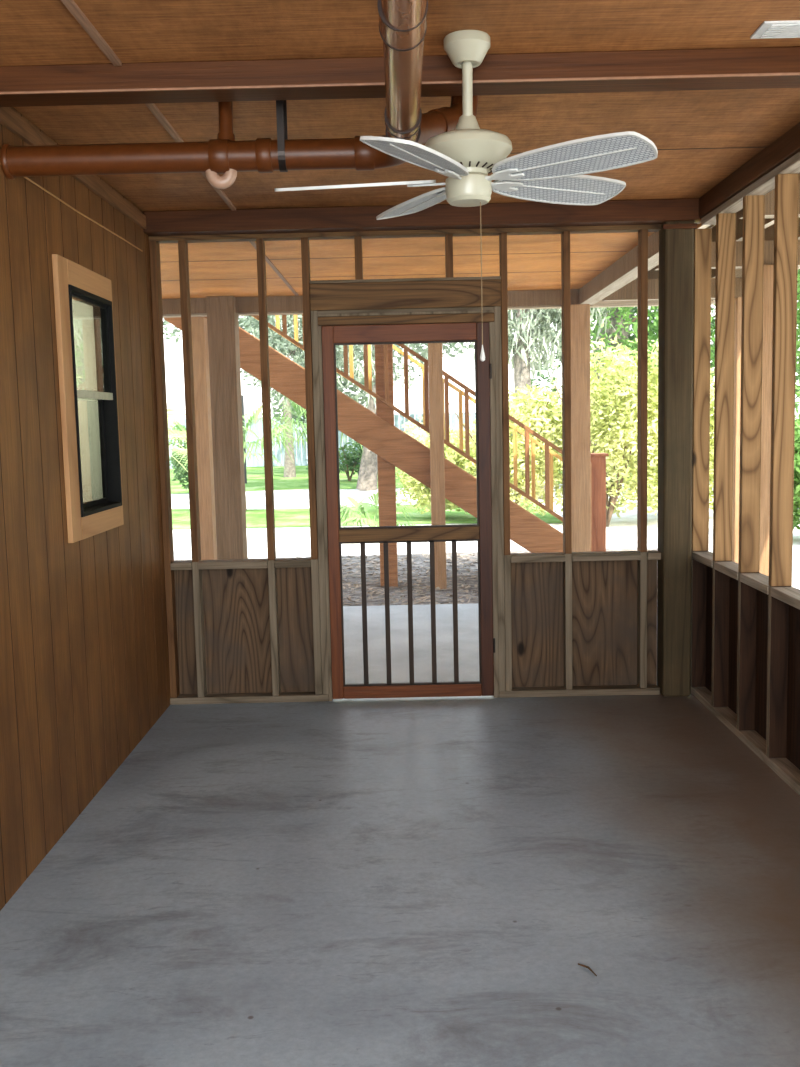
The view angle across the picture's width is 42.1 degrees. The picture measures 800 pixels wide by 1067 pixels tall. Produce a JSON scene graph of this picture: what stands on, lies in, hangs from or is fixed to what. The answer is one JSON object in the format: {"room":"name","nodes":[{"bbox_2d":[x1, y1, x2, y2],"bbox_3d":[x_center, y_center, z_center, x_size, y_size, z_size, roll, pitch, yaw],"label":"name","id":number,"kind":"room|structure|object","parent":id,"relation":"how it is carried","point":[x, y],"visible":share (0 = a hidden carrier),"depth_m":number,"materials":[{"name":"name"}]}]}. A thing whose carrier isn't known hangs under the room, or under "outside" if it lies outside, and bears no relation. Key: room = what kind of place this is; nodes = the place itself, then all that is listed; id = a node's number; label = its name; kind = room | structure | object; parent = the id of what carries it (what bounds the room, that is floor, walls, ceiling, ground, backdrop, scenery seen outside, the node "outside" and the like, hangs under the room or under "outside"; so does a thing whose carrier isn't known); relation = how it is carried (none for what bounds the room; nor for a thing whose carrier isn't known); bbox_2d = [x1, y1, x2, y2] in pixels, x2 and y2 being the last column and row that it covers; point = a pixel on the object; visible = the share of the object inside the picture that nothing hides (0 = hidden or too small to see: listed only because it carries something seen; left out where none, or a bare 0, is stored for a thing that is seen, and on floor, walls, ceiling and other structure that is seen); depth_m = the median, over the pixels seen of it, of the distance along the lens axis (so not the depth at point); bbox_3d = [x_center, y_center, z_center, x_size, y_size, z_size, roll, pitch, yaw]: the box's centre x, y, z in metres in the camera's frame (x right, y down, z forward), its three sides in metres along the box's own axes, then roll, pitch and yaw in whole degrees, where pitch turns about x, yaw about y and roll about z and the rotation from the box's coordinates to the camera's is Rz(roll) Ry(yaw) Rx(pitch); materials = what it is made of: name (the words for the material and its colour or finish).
{"room":"screened porch","nodes":[
{"label":"screened porch","id":0,"kind":"room"},
{"bbox_2d":[0,107,169,910],"bbox_3d":[-1.404,0.018,2.099,0.160,2.660,7.360,-1,6,0],"label":"wall","id":1,"kind":"structure","parent":0,"point":[84,660],"depth_m":4.00,"materials":[{"name":"brown wood"}]},
{"bbox_2d":[0,107,145,228],"bbox_3d":[-1.343,-1.238,1.868,0.018,0.068,7.170,-1,6,0],"label":"trim","id":2,"kind":"structure","parent":1,"relation":"attached to","point":[9,118],"depth_m":4.36,"materials":[{"name":"brown wood"}]},
{"bbox_2d":[24,177,142,251],"bbox_3d":[-1.337,-1.360,4.495,0.007,0.018,1.780,-1,6,0],"label":"cable","id":3,"kind":"object","parent":1,"relation":"attached to","point":[27,178],"visible":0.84,"depth_m":4.31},
{"bbox_2d":[52,254,123,542],"bbox_3d":[-1.335,-0.556,4.419,0.085,1.117,0.747,-1,6,0],"label":"window","id":4,"kind":"structure","parent":1,"relation":"in","point":[71,280],"depth_m":4.33,"materials":[{"name":"beige wood"}]},
{"bbox_2d":[72,299,102,502],"bbox_3d":[-1.384,-0.555,4.459,0.012,0.925,0.591,-1,6,0],"label":"window curtain","id":5,"kind":"object","parent":4,"relation":"hanging from","point":[83,321],"visible":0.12,"depth_m":4.61,"materials":[{"name":"fabric"}]},
{"bbox_2d":[0,693,799,1066],"bbox_3d":[0.143,1.364,2.258,3.200,0.120,7.400,-1,6,0],"label":"floor","id":6,"kind":"structure","parent":0,"point":[407,881],"depth_m":3.38,"materials":[{"name":"concrete"}]},
{"bbox_2d":[578,963,596,975],"bbox_3d":[0.528,1.219,2.915,0.013,0.006,0.077,-5,7,-31],"label":"twig","id":7,"kind":"object","parent":6,"relation":"on","point":[585,966],"visible":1,"depth_m":2.92,"materials":[{"name":"brown wood"}]},
{"bbox_2d":[657,221,696,696],"bbox_3d":[1.491,-0.428,5.651,0.178,2.660,0.170,-1,6,0],"label":"post","id":8,"kind":"object","parent":6,"relation":"on","point":[676,239],"visible":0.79,"depth_m":5.59,"materials":[{"name":"brown wood"}]},
{"bbox_2d":[0,0,799,210],"bbox_3d":[0.106,-1.393,1.952,3.250,0.132,7.380,-1,6,0],"label":"ceiling","id":9,"kind":"structure","parent":0,"point":[700,137],"depth_m":3.63,"materials":[{"name":"brown wood"}]},
{"bbox_2d":[0,0,478,188],"bbox_3d":[-0.545,-1.062,0.953,1.617,0.322,5.318,-1,6,0],"label":"drain pipe","id":10,"kind":"object","parent":9,"relation":"hanging from","point":[402,23],"visible":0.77,"depth_m":3.50,"materials":[{"name":"orange metal"}]},
{"bbox_2d":[276,100,287,171],"bbox_3d":[-0.400,-1.365,3.533,0.024,0.262,0.115,-1,6,0],"label":"hanger","id":11,"kind":"object","parent":9,"relation":"attached to","point":[281,105],"visible":0.66,"depth_m":3.49,"materials":[{"name":"metal"}]},
{"bbox_2d":[0,46,799,106],"bbox_3d":[0.098,-1.438,3.283,2.892,0.086,0.164,-1,6,0],"label":"ceiling beam","id":12,"kind":"structure","parent":9,"relation":"attached to","point":[753,67],"depth_m":3.21,"materials":[{"name":"brown wood"}]},
{"bbox_2d":[142,198,700,235],"bbox_3d":[0.128,-1.663,5.481,2.936,0.109,0.145,-1,6,0],"label":"ceiling beam","id":13,"kind":"structure","parent":9,"relation":"attached to","point":[640,211],"depth_m":5.41,"materials":[{"name":"brown wood"}]},
{"bbox_2d":[274,30,657,360],"bbox_3d":[0.170,-0.997,3.170,1.107,0.942,1.044,-1,6,0],"label":"ceiling fan","id":14,"kind":"object","parent":9,"relation":"hanging from","point":[466,154],"visible":1,"depth_m":3.04,"materials":[{"name":"beige metal"}]},
{"bbox_2d":[699,122,799,217],"bbox_3d":[1.591,-1.312,1.865,0.104,0.101,7.200,-1,6,0],"label":"ceiling beam","id":15,"kind":"structure","parent":9,"relation":"attached to","point":[787,145],"depth_m":4.57,"materials":[{"name":"brown wood"}]},
{"bbox_2d":[750,20,799,38],"bbox_3d":[1.216,-1.477,3.048,0.340,0.012,0.125,-1,6,0],"label":"ceiling vent","id":16,"kind":"object","parent":9,"relation":"in","point":[767,29],"visible":1,"depth_m":3.04,"materials":[{"name":"white metal"}]},
{"bbox_2d":[149,224,661,704],"bbox_3d":[0.054,-0.355,5.704,2.729,2.567,0.111,-1,6,0],"label":"wall","id":17,"kind":"structure","parent":0,"point":[570,623],"depth_m":5.74,"materials":[{"name":"brown wood"}]},
{"bbox_2d":[318,322,498,700],"bbox_3d":[0.056,-0.103,5.724,0.947,2.062,0.105,-1,6,0],"label":"door","id":18,"kind":"structure","parent":17,"relation":"in","point":[484,532],"depth_m":5.69,"materials":[{"name":"brown wood"}]},
{"bbox_2d":[160,232,653,298],"bbox_3d":[-2.188,-1.843,7.172,7.620,0.128,3.060,-1,6,0],"label":"ceiling","id":19,"kind":"structure","parent":0,"point":[533,261],"depth_m":6.91,"materials":[{"name":"stained plywood"},{"name":"stained wood battens"}]},
{"bbox_2d":[162,289,591,315],"bbox_3d":[-2.190,-1.887,8.709,7.600,0.128,0.135,-1,6,0],"label":"beam","id":20,"kind":"structure","parent":19,"relation":"attached to","point":[519,298],"depth_m":8.63,"materials":[{"name":"brown wood"}]},
{"bbox_2d":[579,231,658,304],"bbox_3d":[1.541,-1.801,7.133,0.125,0.130,2.980,-1,6,0],"label":"beam","id":21,"kind":"structure","parent":19,"relation":"attached to","point":[624,270],"depth_m":7.15,"materials":[{"name":"brown wood"}]},
{"bbox_2d":[691,151,799,795],"bbox_3d":[1.625,0.006,2.058,0.099,2.557,7.303,-1,6,0],"label":"wall","id":22,"kind":"structure","parent":0,"point":[745,621],"depth_m":4.85,"materials":[{"name":"brown wood"}]},
{"bbox_3d":[2.327,-1.829,4.056,1.295,0.028,11.672,-1,6,0],"label":"deck boards","id":23,"kind":"object","parent":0,"visible":0},
{"bbox_2d":[696,223,709,228],"bbox_3d":[1.810,-1.688,4.006,0.045,0.180,11.540,-1,6,0],"label":"joist","id":24,"kind":"object","parent":23,"relation":"attached to","point":[699,226],"visible":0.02,"depth_m":6.25,"materials":[{"name":"brown wood"}]},
{"bbox_2d":[635,173,799,279],"bbox_3d":[2.190,-1.696,4.004,0.045,0.180,11.540,-1,6,0],"label":"joist","id":25,"kind":"object","parent":23,"relation":"attached to","point":[652,274],"visible":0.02,"depth_m":6.71,"materials":[{"name":"brown wood"}]},
{"bbox_2d":[711,218,799,277],"bbox_3d":[2.570,-1.704,4.002,0.045,0.180,11.540,-1,6,0],"label":"joist","id":26,"kind":"object","parent":23,"relation":"attached to","point":[769,231],"visible":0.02,"depth_m":7.20,"materials":[{"name":"brown wood"}]},
{"bbox_2d":[712,267,799,300],"bbox_3d":[2.927,-1.693,4.007,0.040,0.260,11.550,-1,6,0],"label":"beam","id":27,"kind":"structure","parent":23,"relation":"attached to","point":[738,270],"depth_m":8.99,"materials":[{"name":"brown wood"}]},
{"bbox_2d":[163,299,714,317],"bbox_3d":[-1.508,-2.105,9.837,8.960,0.085,0.100,-1,6,0],"label":"beam","id":28,"kind":"structure","parent":27,"relation":"attached to","point":[600,304],"depth_m":9.77,"materials":[{"name":"brown wood"}]},
{"label":"outside","id":29,"kind":"structure","parent":0,"visible":0},
{"bbox_2d":[174,548,656,605],"bbox_3d":[-2.824,0.534,11.037,12.200,0.001,4.293,-1,6,0],"label":"mulch","id":30,"kind":"object","parent":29,"point":[357,594],"visible":0.09,"depth_m":10.83,"materials":[{"name":"brown plant"}]},
{"bbox_2d":[191,317,216,559],"bbox_3d":[-1.936,-0.721,10.148,0.200,2.715,0.200,-1,6,0],"label":"porch post","id":31,"kind":"object","parent":30,"relation":"on","point":[199,328],"visible":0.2,"depth_m":10.04,"materials":[{"name":"brown wood"}]},
{"bbox_2d":[164,317,562,552],"bbox_3d":[-0.084,-1.040,10.756,4.350,3.068,1.140,-1,6,0],"label":"staircase","id":32,"kind":"structure","parent":30,"relation":"on","point":[287,377],"depth_m":10.20,"materials":[{"name":"brown wood"}]},
{"bbox_2d":[252,315,562,521],"bbox_3d":[-0.111,-1.710,11.232,4.320,3.684,0.040,-1,6,0],"label":"stair railing","id":33,"kind":"object","parent":32,"relation":"attached to","point":[277,317],"visible":0.16,"depth_m":11.27,"materials":[{"name":"brown wood"}]},
{"bbox_2d":[253,314,562,520],"bbox_3d":[-0.255,-1.683,10.129,4.045,3.494,0.040,-1,6,0],"label":"stair railing","id":34,"kind":"object","parent":32,"relation":"attached to","point":[467,390],"visible":0.44,"depth_m":10.15,"materials":[{"name":"brown wood"}]},
{"bbox_2d":[375,344,397,586],"bbox_3d":[-0.141,-0.947,10.355,0.173,3.040,0.173,-1,6,0],"label":"porch post","id":35,"kind":"object","parent":30,"relation":"on","point":[386,478],"visible":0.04,"depth_m":10.31,"materials":[{"name":"brown wood"}]},
{"bbox_2d":[178,547,633,605],"bbox_3d":[-0.437,0.463,11.060,7.267,0.059,4.101,-1,6,0],"label":"fallen leaves","id":36,"kind":"object","parent":30,"relation":"on","point":[366,555],"visible":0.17,"depth_m":10.73,"materials":[{"name":"brown plant"}]},
{"bbox_2d":[428,343,446,589],"bbox_3d":[0.357,-0.931,10.105,0.135,3.040,0.135,-1,6,0],"label":"porch post","id":37,"kind":"object","parent":30,"relation":"on","point":[435,358],"visible":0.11,"depth_m":10.05,"materials":[{"name":"brown wood"}]},
{"bbox_2d":[590,463,591,551],"bbox_3d":[1.850,-0.082,10.319,0.090,1.240,0.090,-1,6,0],"label":"newel post","id":38,"kind":"object","parent":30,"relation":"on","point":[590,463],"visible":0.16,"depth_m":10.25,"materials":[{"name":"brown wood"}]},
{"bbox_2d":[590,453,608,551],"bbox_3d":[2.155,-0.229,11.383,0.215,1.290,0.210,-1,6,0],"label":"newel post","id":39,"kind":"object","parent":30,"relation":"on","point":[598,460],"visible":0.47,"depth_m":11.29,"materials":[{"name":"red wood"}]},
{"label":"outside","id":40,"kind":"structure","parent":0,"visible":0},
{"bbox_2d":[171,437,799,589],"bbox_3d":[5.142,-1.642,29.978,150.000,0.001,120.000,-1,6,0],"label":"road","id":41,"kind":"structure","parent":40,"point":[621,532],"depth_m":15.39,"materials":[{"name":"grey concrete"}]},
{"bbox_2d":[167,404,187,471],"bbox_3d":[-3.649,-0.708,13.560,3.143,2.018,3.195,-5,7,-30],"label":"palm","id":42,"kind":"object","parent":41,"relation":"on","point":[172,433],"visible":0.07,"depth_m":13.28,"materials":[{"name":"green plant"}]},
{"bbox_2d":[168,427,188,488],"bbox_3d":[-4.899,-1.780,24.931,1.507,1.820,1.602,-5,7,-29],"label":"shrub","id":43,"kind":"object","parent":41,"relation":"on","point":[177,468],"visible":0.16,"depth_m":24.54,"materials":[{"name":"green plant"}]},
{"bbox_2d":[168,419,250,473],"bbox_3d":[-4.224,-1.672,22.857,2.232,1.977,2.641,-1,6,0],"label":"palm","id":44,"kind":"object","parent":41,"relation":"on","point":[179,427],"visible":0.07,"depth_m":22.79,"materials":[{"name":"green plant"}]},
{"bbox_2d":[258,395,363,461],"bbox_3d":[-1.881,-2.060,24.023,3.056,2.395,3.066,-1,6,0],"label":"palm","id":45,"kind":"object","parent":41,"relation":"on","point":[296,406],"visible":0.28,"depth_m":23.55,"materials":[{"name":"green plant"}]},
{"bbox_2d":[239,314,427,490],"bbox_3d":[-1.614,-4.525,25.503,6.111,7.033,3.974,2,7,31],"label":"tree","id":46,"kind":"object","parent":41,"relation":"on","point":[368,471],"visible":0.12,"depth_m":25.25,"materials":[{"name":"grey plant"}]},
{"bbox_2d":[340,489,416,526],"bbox_3d":[-0.375,-0.243,15.066,1.297,0.836,1.564,2,7,30],"label":"shrub","id":47,"kind":"object","parent":41,"relation":"on","point":[364,507],"visible":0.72,"depth_m":14.94,"materials":[{"name":"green plant"}]},
{"bbox_2d":[444,376,592,515],"bbox_3d":[1.844,-1.294,16.546,2.439,2.339,1.764,-1,6,0],"label":"shrub","id":48,"kind":"object","parent":41,"relation":"on","point":[542,422],"visible":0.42,"depth_m":16.19,"materials":[{"name":"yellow plant"}]},
{"bbox_2d":[459,307,615,498],"bbox_3d":[2.725,-3.834,21.978,3.552,6.228,3.386,-6,7,-35],"label":"tree","id":49,"kind":"object","parent":41,"relation":"on","point":[528,325],"visible":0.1,"depth_m":21.57,"materials":[{"name":"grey plant"}]},
{"bbox_2d":[551,334,657,526],"bbox_3d":[3.532,-1.556,15.889,2.376,2.922,1.851,-1,6,0],"label":"shrub","id":50,"kind":"object","parent":41,"relation":"on","point":[615,430],"visible":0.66,"depth_m":15.60,"materials":[{"name":"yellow plant"}]},
{"bbox_2d":[590,307,631,484],"bbox_3d":[5.912,-5.618,24.866,9.873,9.122,7.085,0,6,8],"label":"tree","id":51,"kind":"object","parent":41,"relation":"on","point":[608,331],"visible":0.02,"depth_m":23.36,"materials":[{"name":"green plant"}]},
{"bbox_2d":[608,367,714,509],"bbox_3d":[4.602,-1.499,16.846,2.854,2.555,1.823,-1,6,0],"label":"shrub","id":52,"kind":"object","parent":41,"relation":"on","point":[711,462],"visible":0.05,"depth_m":16.52,"materials":[{"name":"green plant"}]},
{"bbox_2d":[590,284,799,405],"bbox_3d":[7.157,-4.114,22.021,7.566,6.516,3.820,1,6,18],"label":"tree","id":53,"kind":"object","parent":41,"relation":"on","point":[622,310],"visible":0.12,"depth_m":22.07,"materials":[{"name":"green plant"}]},
{"bbox_2d":[732,297,741,562],"bbox_3d":[2.878,-0.645,8.781,0.140,2.640,0.140,-1,6,0],"label":"porch post","id":54,"kind":"object","parent":41,"relation":"on","point":[738,301],"visible":0.14,"depth_m":8.70,"materials":[{"name":"brown wood"}]},
{"bbox_2d":[603,277,741,300],"bbox_3d":[2.305,-2.023,8.620,1.235,0.160,0.090,-1,6,0],"label":"girder","id":55,"kind":"object","parent":54,"relation":"on","point":[629,292],"visible":0.14,"depth_m":8.58,"materials":[{"name":"brown wood"}]},
{"bbox_2d":[710,280,799,414],"bbox_3d":[10.204,-6.496,31.175,9.609,9.157,7.293,-4,7,-26],"label":"tree","id":56,"kind":"object","parent":41,"relation":"on","point":[713,319],"visible":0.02,"depth_m":30.84,"materials":[{"name":"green plant"}]},
{"bbox_2d":[759,265,773,575],"bbox_3d":[2.432,-0.439,6.954,0.140,2.640,0.140,-1,6,0],"label":"porch post","id":57,"kind":"object","parent":41,"relation":"on","point":[768,269],"visible":0.12,"depth_m":6.85,"materials":[{"name":"brown wood"}]},
{"bbox_2d":[654,240,799,269],"bbox_3d":[2.298,-1.831,6.830,1.235,0.160,0.090,-1,6,0],"label":"girder","id":58,"kind":"object","parent":57,"relation":"on","point":[768,245],"visible":0.22,"depth_m":6.79,"materials":[{"name":"brown wood"}]},
{"bbox_2d":[793,408,799,529],"bbox_3d":[5.233,-0.773,13.549,1.312,1.790,2.020,-4,7,-26],"label":"shrub","id":59,"kind":"object","parent":41,"relation":"on","point":[796,498],"visible":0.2,"depth_m":13.28,"materials":[{"name":"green plant"}]},
{"bbox_2d":[795,381,799,420],"bbox_3d":[7.692,-1.607,17.371,3.091,2.522,1.897,0,6,13],"label":"shrub","id":60,"kind":"object","parent":41,"relation":"on","point":[797,393],"visible":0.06,"depth_m":17.73,"materials":[{"name":"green plant"}]},
{"bbox_2d":[796,269,799,344],"bbox_3d":[10.960,-4.478,19.419,7.732,7.655,6.505,-1,6,0],"label":"tree","id":61,"kind":"object","parent":41,"relation":"on","point":[798,274],"visible":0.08,"depth_m":20.61,"materials":[{"name":"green plant"}]},
{"bbox_3d":[2.866,-0.266,5.252,0.140,2.640,0.140,-1,6,0],"label":"porch post","id":62,"kind":"object","parent":41,"relation":"on","visible":0},
{"bbox_2d":[739,180,799,218],"bbox_3d":[2.292,-1.644,5.090,1.235,0.160,0.090,-1,6,0],"label":"girder","id":63,"kind":"object","parent":62,"relation":"on","point":[770,196],"visible":0.2,"depth_m":5.05,"materials":[{"name":"brown wood"}]},
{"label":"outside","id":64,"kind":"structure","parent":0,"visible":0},
{"bbox_2d":[170,462,711,493],"bbox_3d":[-10.336,-1.852,35.070,39.000,0.001,19.232,-1,6,0],"label":"lawn","id":65,"kind":"structure","parent":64,"point":[255,475],"depth_m":30.95,"materials":[{"name":"green plant"}]},
{"bbox_2d":[241,395,246,483],"bbox_3d":[-4.924,-2.688,29.881,0.960,2.530,0.040,-1,6,0],"label":"lattice panel","id":66,"kind":"object","parent":65,"relation":"on","point":[242,396],"visible":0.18,"depth_m":29.85,"materials":[{"name":"white"}]},
{"bbox_2d":[163,316,363,477],"bbox_3d":[-4.148,-5.310,32.489,6.776,7.157,4.643,-1,6,0],"label":"tree","id":67,"kind":"object","parent":65,"relation":"on","point":[289,465],"visible":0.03,"depth_m":32.74,"materials":[{"name":"grey plant"}]},
{"bbox_2d":[306,439,362,480],"bbox_3d":[-1.405,-2.105,29.870,2.622,1.256,2.003,-1,6,0],"label":"shrub","id":68,"kind":"object","parent":65,"relation":"on","point":[353,459],"visible":0.42,"depth_m":29.56,"materials":[{"name":"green plant"}]},
{"bbox_2d":[168,412,546,468],"bbox_3d":[-3.377,-3.803,41.825,25.039,2.130,0.100,-1,6,0],"label":"fence","id":69,"kind":"object","parent":65,"relation":"on","point":[302,456],"visible":0.05,"depth_m":41.84,"materials":[{"name":"white"}]},
{"bbox_2d":[260,342,474,441],"bbox_3d":[-0.763,-6.328,37.037,8.332,8.076,6.196,-1,6,0],"label":"tree","id":70,"kind":"object","parent":65,"relation":"on","point":[446,349],"visible":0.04,"depth_m":36.04,"materials":[{"name":"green plant"}]},
{"bbox_2d":[510,306,714,420],"bbox_3d":[7.424,-6.394,35.932,8.276,8.062,6.680,-1,6,0],"label":"tree","id":71,"kind":"object","parent":65,"relation":"on","point":[634,309],"visible":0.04,"depth_m":34.59,"materials":[{"name":"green plant"}]},
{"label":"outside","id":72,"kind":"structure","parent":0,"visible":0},
{"bbox_2d":[172,501,562,528],"bbox_3d":[-6.593,-0.232,19.204,18.600,0.001,4.955,-1,6,0],"label":"lawn","id":73,"kind":"structure","parent":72,"point":[255,518],"depth_m":18.45,"materials":[{"name":"green plant"}]},
{"bbox_2d":[169,404,299,509],"bbox_3d":[-3.236,-1.550,20.468,2.854,2.201,3.029,-1,6,0],"label":"palm","id":74,"kind":"object","parent":73,"relation":"on","point":[254,417],"visible":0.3,"depth_m":20.44,"materials":[{"name":"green plant"}]},
{"bbox_2d":[395,416,475,513],"bbox_3d":[0.788,-1.124,17.822,1.972,1.775,1.830,-1,6,0],"label":"shrub","id":75,"kind":"object","parent":73,"relation":"on","point":[412,485],"visible":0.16,"depth_m":17.39,"materials":[{"name":"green plant"}]},
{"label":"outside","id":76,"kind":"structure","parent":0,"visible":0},
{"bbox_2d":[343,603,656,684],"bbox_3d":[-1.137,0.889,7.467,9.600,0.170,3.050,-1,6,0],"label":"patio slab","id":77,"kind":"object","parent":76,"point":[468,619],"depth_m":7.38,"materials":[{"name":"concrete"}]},
{"bbox_2d":[206,296,247,559],"bbox_3d":[-1.450,-0.655,8.798,0.225,2.630,0.225,-1,6,0],"label":"porch post","id":78,"kind":"object","parent":77,"relation":"on","point":[222,317],"visible":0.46,"depth_m":8.67,"materials":[{"name":"brown wood"}]},
{"bbox_2d":[571,304,590,551],"bbox_3d":[1.502,-0.654,8.787,0.183,2.500,0.183,-1,6,0],"label":"porch post","id":79,"kind":"object","parent":77,"relation":"on","point":[580,313],"visible":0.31,"depth_m":8.67,"materials":[{"name":"brown wood"}]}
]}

